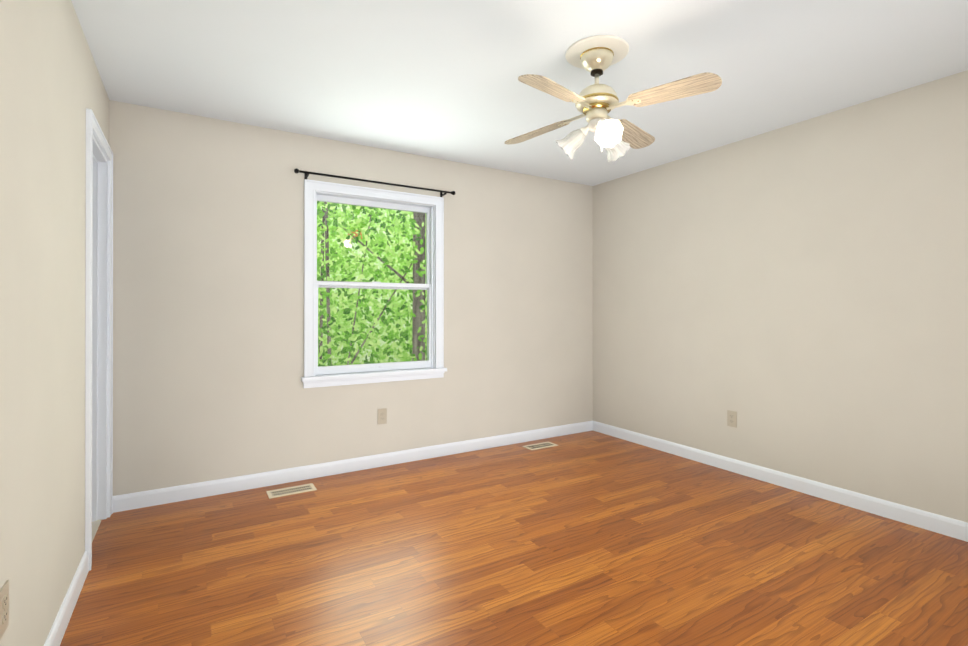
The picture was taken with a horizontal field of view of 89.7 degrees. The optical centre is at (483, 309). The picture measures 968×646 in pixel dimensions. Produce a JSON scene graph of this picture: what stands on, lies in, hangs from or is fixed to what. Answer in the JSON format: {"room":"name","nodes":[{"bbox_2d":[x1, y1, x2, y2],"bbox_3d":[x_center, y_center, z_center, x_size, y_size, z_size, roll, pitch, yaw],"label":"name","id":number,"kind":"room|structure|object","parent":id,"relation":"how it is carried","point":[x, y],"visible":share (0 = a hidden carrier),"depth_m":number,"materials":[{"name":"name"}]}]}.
{"room":"empty bedroom","nodes":[
{"label":"empty bedroom","id":0,"kind":"room"},
{"bbox_2d":[0,0,108,645],"bbox_3d":[-1.190,-0.025,1.044,0.140,2.440,4.200,0,0,-31],"label":"wall","id":1,"kind":"structure","parent":0,"point":[52,88],"depth_m":1.58,"materials":[{"name":"paint"}]},
{"bbox_2d":[0,580,8,638],"bbox_3d":[-1.225,0.765,1.243,0.007,0.118,0.072,0,0,-31],"label":"electrical outlet","id":2,"kind":"object","parent":1,"relation":"attached to","point":[4,607],"visible":1,"depth_m":1.24,"materials":[{"name":"beige plastic"}]},
{"bbox_2d":[44,551,88,645],"bbox_3d":[-0.927,1.147,0.755,0.014,0.095,3.438,0,0,-31],"label":"baseboard","id":3,"kind":"structure","parent":1,"relation":"attached to","point":[59,626],"depth_m":1.87,"materials":[{"name":"white wood"}]},
{"bbox_2d":[85,108,112,570],"bbox_3d":[-2.071,0.137,2.506,0.179,2.122,0.739,0,0,-31],"label":"trim","id":4,"kind":"structure","parent":1,"relation":"attached to","point":[99,350],"depth_m":2.77,"materials":[{"name":"white wood"}]},
{"bbox_2d":[92,519,101,541],"bbox_3d":[-2.612,1.245,2.119,1.420,0.104,1.615,0,0,-31],"label":"floor","id":5,"kind":"structure","parent":0,"point":[95,525],"depth_m":2.68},
{"bbox_2d":[109,100,592,495],"bbox_3d":[-0.601,-0.019,3.935,4.140,2.440,0.140,0,0,-31],"label":"wall","id":6,"kind":"structure","parent":0,"point":[208,293],"depth_m":3.37,"materials":[{"name":"paint"}]},
{"bbox_2d":[113,420,592,512],"bbox_3d":[-0.561,1.153,3.867,3.860,0.095,0.014,0,0,-31],"label":"baseboard","id":7,"kind":"structure","parent":6,"relation":"attached to","point":[137,500],"depth_m":3.50,"materials":[{"name":"white wood"}]},
{"bbox_2d":[301,179,446,387],"bbox_3d":[-0.837,-0.183,3.776,1.130,1.477,0.208,0,0,-31],"label":"window","id":8,"kind":"structure","parent":6,"relation":"in","point":[431,366],"depth_m":3.74,"materials":[{"name":"white wood"}]},
{"bbox_2d":[294,168,455,196],"bbox_3d":[-0.784,-0.948,3.690,1.250,0.047,0.091,0,0,-31],"label":"curtain rod","id":9,"kind":"object","parent":6,"relation":"attached to","point":[306,173],"visible":1,"depth_m":3.62,"materials":[{"name":"black metal"}]},
{"bbox_2d":[378,408,386,424],"bbox_3d":[-0.781,0.818,3.738,0.072,0.118,0.007,0,0,-31],"label":"electrical outlet","id":10,"kind":"object","parent":6,"relation":"attached to","point":[382,416],"visible":1,"depth_m":3.74,"materials":[{"name":"beige plastic"}]},
{"bbox_2d":[60,430,967,645],"bbox_3d":[0.521,1.247,2.075,4.140,0.100,4.480,0,0,-31],"label":"floor","id":11,"kind":"structure","parent":0,"point":[591,538],"depth_m":2.30,"materials":[{"name":"laminate"}]},
{"bbox_2d":[266,483,316,498],"bbox_3d":[-1.272,1.195,3.223,0.292,0.008,0.140,0,0,-31],"label":"floor vent","id":12,"kind":"object","parent":11,"relation":"in","point":[291,490],"visible":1,"depth_m":3.22,"materials":[{"name":"beige metal"}]},
{"bbox_2d":[522,442,557,449],"bbox_3d":[0.496,1.197,4.291,0.292,0.008,0.140,0,0,-31],"label":"floor vent","id":13,"kind":"object","parent":11,"relation":"in","point":[539,445],"visible":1,"depth_m":4.29,"materials":[{"name":"beige metal"}]},
{"bbox_2d":[71,0,967,185],"bbox_3d":[0.521,-1.293,2.080,4.140,0.100,4.480,0,0,-31],"label":"ceiling","id":14,"kind":"structure","parent":0,"point":[438,79],"depth_m":2.47,"materials":[{"name":"paint"}]},
{"bbox_2d":[504,35,721,161],"bbox_3d":[0.545,-0.991,2.351,0.834,0.503,0.834,0,0,-2],"label":"fan","id":15,"kind":"object","parent":14,"relation":"hanging from","point":[596,56],"visible":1,"depth_m":2.28,"materials":[{"name":"beige wood"}]},
{"bbox_2d":[593,70,967,522],"bbox_3d":[2.270,-0.021,3.052,0.140,2.440,4.340,0,0,-31],"label":"wall","id":16,"kind":"structure","parent":0,"point":[794,296],"depth_m":3.17,"materials":[{"name":"paint"}]},
{"bbox_2d":[727,410,736,427],"bbox_3d":[1.842,0.810,3.615,0.007,0.118,0.072,0,0,-31],"label":"electrical outlet","id":17,"kind":"object","parent":16,"relation":"attached to","point":[731,418],"visible":1,"depth_m":3.61,"materials":[{"name":"beige plastic"}]},
{"bbox_2d":[593,421,967,541],"bbox_3d":[2.171,1.151,3.064,0.014,0.095,4.186,0,0,-31],"label":"baseboard","id":18,"kind":"structure","parent":16,"relation":"attached to","point":[943,525],"depth_m":3.15,"materials":[{"name":"white wood"}]},
{"label":"outside","id":19,"kind":"structure","parent":0,"visible":0},
{"bbox_2d":[317,201,426,366],"bbox_3d":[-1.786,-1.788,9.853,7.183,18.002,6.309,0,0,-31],"label":"trees","id":20,"kind":"object","parent":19,"point":[421,275],"depth_m":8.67,"materials":[{"name":"green plant"}]}
]}

